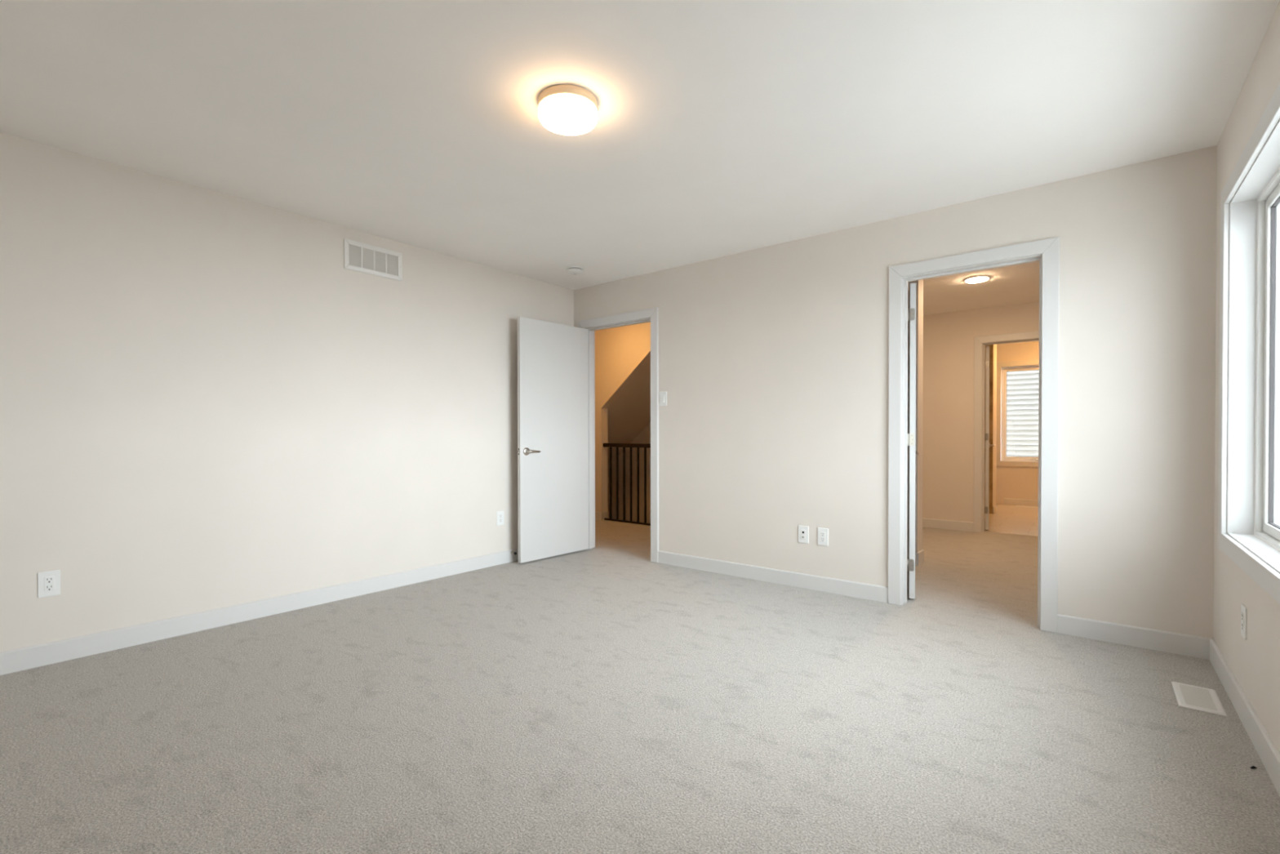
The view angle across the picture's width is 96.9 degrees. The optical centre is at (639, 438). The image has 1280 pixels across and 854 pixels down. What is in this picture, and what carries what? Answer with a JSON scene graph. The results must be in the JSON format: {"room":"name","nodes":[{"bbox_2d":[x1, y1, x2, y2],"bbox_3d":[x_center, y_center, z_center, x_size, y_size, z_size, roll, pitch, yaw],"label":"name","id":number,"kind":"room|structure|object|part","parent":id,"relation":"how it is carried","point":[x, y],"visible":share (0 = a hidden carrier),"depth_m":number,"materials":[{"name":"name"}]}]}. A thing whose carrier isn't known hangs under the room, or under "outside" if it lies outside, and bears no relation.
{"room":"empty bedroom","nodes":[
{"label":"empty bedroom","id":0,"kind":"room"},
{"bbox_2d":[0,132,573,652],"bbox_3d":[-2.061,-0.170,3.671,0.120,2.440,4.450,0,1,39],"label":"wall","id":1,"kind":"structure","parent":0,"point":[202,408],"depth_m":3.19,"materials":[{"name":"paint"}]},
{"bbox_2d":[37,569,60,597],"bbox_3d":[-2.784,0.682,2.671,0.008,0.119,0.074,0,1,39],"label":"outlet","id":2,"kind":"object","parent":1,"relation":"attached to","point":[48,582],"visible":1,"depth_m":2.67,"materials":[{"name":"white plastic"}]},
{"bbox_2d":[44,576,54,591],"bbox_3d":[-2.782,0.682,2.670,0.003,0.068,0.034,0,1,39],"label":"receptacle","id":3,"kind":"object","parent":2,"relation":"attached to","point":[49,581],"depth_m":2.67,"materials":[{"name":"white plastic"}]},
{"bbox_2d":[0,548,518,675],"bbox_3d":[-1.970,1.000,3.688,0.013,0.100,4.330,0,1,39],"label":"baseboard","id":4,"kind":"structure","parent":1,"relation":"attached to","point":[48,653],"depth_m":3.18,"materials":[{"name":"paint"}]},
{"bbox_2d":[343,238,402,280],"bbox_3d":[-1.813,-1.218,3.869,0.010,0.198,0.398,0,1,39],"label":"air vent","id":5,"kind":"object","parent":1,"relation":"in","point":[358,256],"visible":1,"depth_m":3.86,"materials":[{"name":"white metal"}]},
{"bbox_2d":[496,510,504,525],"bbox_3d":[-1.158,0.657,4.705,0.008,0.119,0.074,0,1,39],"label":"outlet","id":6,"kind":"object","parent":1,"relation":"attached to","point":[500,514],"visible":1,"depth_m":4.70,"materials":[{"name":"white plastic"}]},
{"bbox_2d":[498,513,502,522],"bbox_3d":[-1.157,0.657,4.704,0.003,0.068,0.034,0,1,39],"label":"receptacle","id":7,"kind":"object","parent":6,"relation":"attached to","point":[500,514],"depth_m":4.70,"materials":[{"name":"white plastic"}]},
{"bbox_2d":[595,321,650,511],"bbox_3d":[-0.609,-0.206,7.253,2.919,2.440,0.120,0,1,39],"label":"wall","id":8,"kind":"structure","parent":0,"point":[621,353],"depth_m":7.00,"materials":[{"name":"paint"}]},
{"bbox_2d":[595,511,600,519],"bbox_3d":[-1.138,0.962,7.603,1.666,0.100,0.013,0,1,39],"label":"baseboard","id":9,"kind":"structure","parent":8,"relation":"attached to","point":[597,514],"depth_m":7.11,"materials":[{"name":"paint"}]},
{"bbox_2d":[600,511,608,519],"bbox_3d":[-0.444,0.965,7.126,0.013,0.100,0.133,0,1,39],"label":"baseboard","id":10,"kind":"structure","parent":8,"relation":"attached to","point":[603,514],"depth_m":7.11,"materials":[{"name":"paint"}]},
{"bbox_2d":[607,359,650,466],"bbox_3d":[-0.222,-0.268,7.737,2.919,2.526,1.120,0,1,39],"label":"ceiling","id":11,"kind":"structure","parent":0,"point":[628,415],"depth_m":7.57,"materials":[{"name":"paint"}]},
{"bbox_2d":[607,422,650,523],"bbox_3d":[0.566,1.136,7.916,3.940,5.140,0.120,0,1,39],"label":"wall","id":12,"kind":"structure","parent":0,"point":[644,437],"depth_m":8.36,"materials":[{"name":"paint"}]},
{"bbox_2d":[0,503,1279,853],"bbox_3d":[0.653,1.126,5.625,6.935,0.203,10.870,0,1,39],"label":"floor","id":13,"kind":"structure","parent":0,"point":[605,698],"depth_m":2.08,"materials":[{"name":"carpet"}]},
{"bbox_2d":[603,443,650,525],"bbox_3d":[0.396,0.538,6.458,2.153,0.964,0.060,0,1,39],"label":"stair railing","id":14,"kind":"object","parent":13,"relation":"on","point":[617,446],"visible":0.38,"depth_m":6.87,"materials":[{"name":"brown wood"}]},
{"bbox_3d":[0.395,0.081,6.454,2.153,0.049,0.060,0,1,39],"label":"handrail","id":15,"kind":"part","parent":14,"relation":"part of","materials":[{"name":"brown wood"}]},
{"bbox_3d":[0.396,1.010,6.462,2.153,0.020,0.042,0,1,39],"label":"shoe rail","id":16,"kind":"part","parent":14,"relation":"part of","materials":[{"name":"brown wood"}]},
{"bbox_2d":[1016,505,1038,507],"bbox_3d":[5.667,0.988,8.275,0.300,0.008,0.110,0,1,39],"label":"baseboard","id":17,"kind":"structure","parent":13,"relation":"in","point":[1016,505],"depth_m":8.26,"materials":[{"name":"white wood"}]},
{"bbox_2d":[1171,681,1226,716],"bbox_3d":[2.268,1.052,2.306,0.134,0.008,0.276,0,1,39],"label":"floor vent","id":18,"kind":"object","parent":13,"relation":"in","point":[1189,696],"visible":1,"depth_m":2.29,"materials":[{"name":"white metal"}]},
{"bbox_2d":[0,0,1279,315],"bbox_3d":[0.703,-1.537,5.571,7.055,0.250,10.890,0,1,39],"label":"ceiling","id":19,"kind":"structure","parent":0,"point":[722,127],"depth_m":2.36,"materials":[{"name":"paint"}]},
{"bbox_2d":[537,84,597,135],"bbox_3d":[-0.295,-1.339,2.323,0.242,0.083,0.242,0,1,39],"label":"ceiling lamp","id":20,"kind":"object","parent":19,"relation":"attached to","point":[565,109],"visible":1,"depth_m":2.26,"materials":[{"name":"glass"}]},
{"bbox_2d":[565,266,584,275],"bbox_3d":[-0.534,-1.378,4.665,0.150,0.048,0.150,0,1,39],"label":"smoke detector","id":21,"kind":"object","parent":19,"relation":"attached to","point":[572,270],"visible":1,"depth_m":4.62,"materials":[{"name":"white plastic"}]},
{"bbox_3d":[-0.534,-1.397,4.665,0.150,0.010,0.150,0,1,39],"label":"mounting plate","id":22,"kind":"part","parent":21,"relation":"part of","materials":[{"name":"white plastic"}]},
{"bbox_2d":[964,275,990,283],"bbox_3d":[2.962,-1.399,4.983,0.200,0.021,0.200,0,1,39],"label":"ceiling lamp","id":23,"kind":"object","parent":19,"relation":"in","point":[980,278],"visible":1,"depth_m":4.95,"materials":[{"name":"white glass"}]},
{"bbox_2d":[573,145,1217,638],"bbox_3d":[0.067,-0.185,4.896,6.915,2.440,0.120,0,1,39],"label":"wall","id":24,"kind":"structure","parent":0,"point":[774,359],"depth_m":3.51,"materials":[{"name":"paint"}]},
{"bbox_2d":[517,316,587,563],"bbox_3d":[-0.748,0.006,4.964,0.162,2.031,0.784,0,1,41],"label":"door","id":25,"kind":"structure","parent":24,"relation":"in","point":[553,357],"depth_m":4.92,"materials":[{"name":"paint"}]},
{"bbox_3d":[-0.885,0.103,4.728,0.056,0.026,0.126,0,1,41],"label":"lever handle","id":26,"kind":"part","parent":25,"relation":"part of","materials":[{"name":"silver metal"}]},
{"bbox_2d":[577,306,658,562],"bbox_3d":[-0.170,-0.034,5.087,0.932,2.135,0.156,0,1,39],"label":"door frame","id":27,"kind":"structure","parent":24,"relation":"attached to","point":[648,315],"depth_m":4.95,"materials":[{"name":"paint"}]},
{"bbox_3d":[-0.127,-0.034,5.141,0.932,2.135,0.018,0,1,39],"label":"casing","id":28,"kind":"part","parent":27,"relation":"part of","materials":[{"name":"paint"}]},
{"bbox_2d":[659,391,666,405],"bbox_3d":[0.190,-0.333,4.712,0.074,0.119,0.012,0,1,39],"label":"light switch","id":29,"kind":"object","parent":24,"relation":"attached to","point":[663,395],"visible":1,"depth_m":4.71,"materials":[{"name":"white plastic"}]},
{"bbox_2d":[657,550,888,603],"bbox_3d":[0.869,0.991,4.183,1.828,0.100,0.013,0,1,39],"label":"baseboard","id":30,"kind":"structure","parent":24,"relation":"attached to","point":[837,586],"depth_m":4.06,"materials":[{"name":"paint"}]},
{"bbox_2d":[798,525,808,543],"bbox_3d":[1.140,0.668,3.961,0.074,0.119,0.015,0,1,39],"label":"jack plate","id":31,"kind":"object","parent":24,"relation":"attached to","point":[803,531],"visible":1,"depth_m":3.96,"materials":[{"name":"white plastic"}]},
{"bbox_2d":[817,527,828,546],"bbox_3d":[1.251,0.669,3.877,0.074,0.119,0.008,0,1,39],"label":"outlet","id":32,"kind":"object","parent":24,"relation":"attached to","point":[823,533],"visible":1,"depth_m":3.87,"materials":[{"name":"white plastic"}]},
{"bbox_2d":[820,531,825,542],"bbox_3d":[1.250,0.669,3.876,0.034,0.068,0.003,0,1,39],"label":"receptacle","id":33,"kind":"object","parent":32,"relation":"attached to","point":[822,533],"depth_m":3.87,"materials":[{"name":"white plastic"}]},
{"bbox_2d":[906,283,919,598],"bbox_3d":[1.891,0.012,3.976,0.162,2.031,0.720,0,1,23],"label":"door","id":34,"kind":"structure","parent":24,"relation":"in","point":[912,452],"depth_m":3.65,"materials":[{"name":"paint"}]},
{"bbox_2d":[888,236,1059,632],"bbox_3d":[1.962,-0.021,3.384,0.868,2.135,0.156,0,1,39],"label":"door frame","id":35,"kind":"structure","parent":24,"relation":"attached to","point":[1046,251],"depth_m":3.19,"materials":[{"name":"paint"}]},
{"bbox_2d":[1057,613,1213,659],"bbox_3d":[2.495,1.001,2.884,0.598,0.100,0.013,0,1,39],"label":"baseboard","id":36,"kind":"structure","parent":24,"relation":"attached to","point":[1193,646],"depth_m":2.87,"materials":[{"name":"paint"}]},
{"bbox_2d":[907,279,923,565],"bbox_3d":[1.783,-0.189,5.139,1.415,2.440,0.188,0,1,39],"label":"wall","id":37,"kind":"structure","parent":0,"point":[919,283],"depth_m":4.68,"materials":[{"name":"paint"}]},
{"bbox_2d":[918,549,924,564],"bbox_3d":[2.337,0.984,4.718,0.013,0.100,0.175,0,1,39],"label":"baseboard","id":38,"kind":"structure","parent":37,"relation":"attached to","point":[922,552],"depth_m":4.71,"materials":[{"name":"paint"}]},
{"bbox_2d":[922,301,1039,522],"bbox_3d":[3.647,-0.203,6.318,3.095,2.440,0.120,0,1,39],"label":"wall","id":39,"kind":"structure","parent":0,"point":[948,410],"depth_m":6.35,"materials":[{"name":"paint"}]},
{"bbox_2d":[922,518,973,531],"bbox_3d":[3.079,0.964,6.699,1.504,0.100,0.013,0,1,39],"label":"baseboard","id":40,"kind":"structure","parent":39,"relation":"attached to","point":[926,522],"depth_m":6.38,"materials":[{"name":"paint"}]},
{"bbox_2d":[984,345,995,529],"bbox_3d":[4.035,-0.016,6.588,0.162,2.031,0.776,0,1,31],"label":"door","id":41,"kind":"structure","parent":39,"relation":"in","point":[987,445],"depth_m":6.26,"materials":[{"name":"paint"}]},
{"bbox_2d":[973,330,1039,532],"bbox_3d":[4.067,-0.048,5.984,0.923,2.135,0.156,0,1,39],"label":"door frame","id":42,"kind":"structure","parent":39,"relation":"attached to","point":[980,342],"depth_m":6.18,"materials":[{"name":"paint"}]},
{"bbox_2d":[992,344,996,506],"bbox_3d":[4.369,-0.221,8.083,1.180,2.440,0.330,0,1,39],"label":"wall","id":43,"kind":"structure","parent":0,"point":[994,388],"depth_m":7.70,"materials":[{"name":"paint"}]},
{"bbox_2d":[984,344,993,513],"bbox_3d":[4.260,-0.221,7.949,1.177,2.437,0.015,0,1,39],"label":"door frame","id":44,"kind":"structure","parent":43,"relation":"attached to","point":[991,346],"depth_m":7.59,"materials":[{"name":"white wood"}]},
{"bbox_2d":[992,503,997,513],"bbox_3d":[4.832,0.952,7.716,0.013,0.100,0.345,0,1,39],"label":"baseboard","id":45,"kind":"object","parent":43,"relation":"attached to","point":[994,507],"visible":1,"depth_m":7.69,"materials":[{"name":"paint"}]},
{"bbox_2d":[995,341,1039,504],"bbox_3d":[5.614,-0.227,8.541,2.795,2.440,0.140,0,1,39],"label":"wall","id":46,"kind":"structure","parent":0,"point":[1011,482],"depth_m":8.45,"materials":[{"name":"paint"}]},
{"bbox_2d":[995,359,1039,466],"bbox_3d":[5.843,-0.375,8.345,1.041,1.566,0.158,0,1,39],"label":"window","id":47,"kind":"structure","parent":46,"relation":"in","point":[1002,460],"depth_m":8.57,"materials":[{"name":"paint"}]},
{"bbox_2d":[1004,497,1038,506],"bbox_3d":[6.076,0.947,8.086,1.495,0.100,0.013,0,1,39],"label":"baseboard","id":48,"kind":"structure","parent":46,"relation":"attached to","point":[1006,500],"depth_m":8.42,"materials":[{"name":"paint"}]},
{"bbox_2d":[1003,365,1039,461],"bbox_3d":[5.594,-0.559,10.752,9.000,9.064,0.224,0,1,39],"label":"window blind","id":49,"kind":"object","parent":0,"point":[1022,387],"visible":0.02,"depth_m":9.80,"materials":[{"name":"plastic"}]},
{"bbox_2d":[1213,0,1279,752],"bbox_3d":[3.445,-0.175,3.394,0.240,2.440,10.890,0,1,39],"label":"wall","id":50,"kind":"structure","parent":0,"point":[1254,661],"depth_m":2.11,"materials":[{"name":"paint"}]},
{"bbox_2d":[1240,604,1247,639],"bbox_3d":[2.283,0.691,2.144,0.008,0.119,0.074,0,1,39],"label":"outlet","id":51,"kind":"object","parent":50,"relation":"attached to","point":[1243,609],"visible":1,"depth_m":2.13,"materials":[{"name":"white plastic"}]},
{"bbox_2d":[1241,611,1244,631],"bbox_3d":[2.281,0.691,2.145,0.003,0.068,0.034,0,1,39],"label":"receptacle","id":52,"kind":"object","parent":51,"relation":"attached to","point":[1242,612],"depth_m":2.14,"materials":[{"name":"white plastic"}]},
{"bbox_2d":[1209,638,1279,795],"bbox_3d":[1.376,1.020,1.015,0.013,0.100,4.330,0,1,39],"label":"baseboard","id":53,"kind":"structure","parent":50,"relation":"attached to","point":[1267,750],"depth_m":2.02,"materials":[{"name":"paint"}]},
{"bbox_2d":[1217,83,1279,604],"bbox_3d":[1.962,-0.292,1.623,0.168,1.564,2.108,0,1,39],"label":"window","id":54,"kind":"structure","parent":50,"relation":"in","point":[1249,506],"depth_m":2.36,"materials":[{"name":"paint"}]},
{"bbox_3d":[2.000,-0.291,1.592,0.070,1.404,1.948,0,1,39],"label":"frame","id":55,"kind":"part","parent":54,"relation":"part of","materials":[{"name":"white plastic"}]},
{"bbox_3d":[2.002,-0.291,1.591,0.035,1.365,1.909,0,1,39],"label":"sash","id":56,"kind":"part","parent":54,"relation":"part of","materials":[{"name":"white plastic"}]}
]}

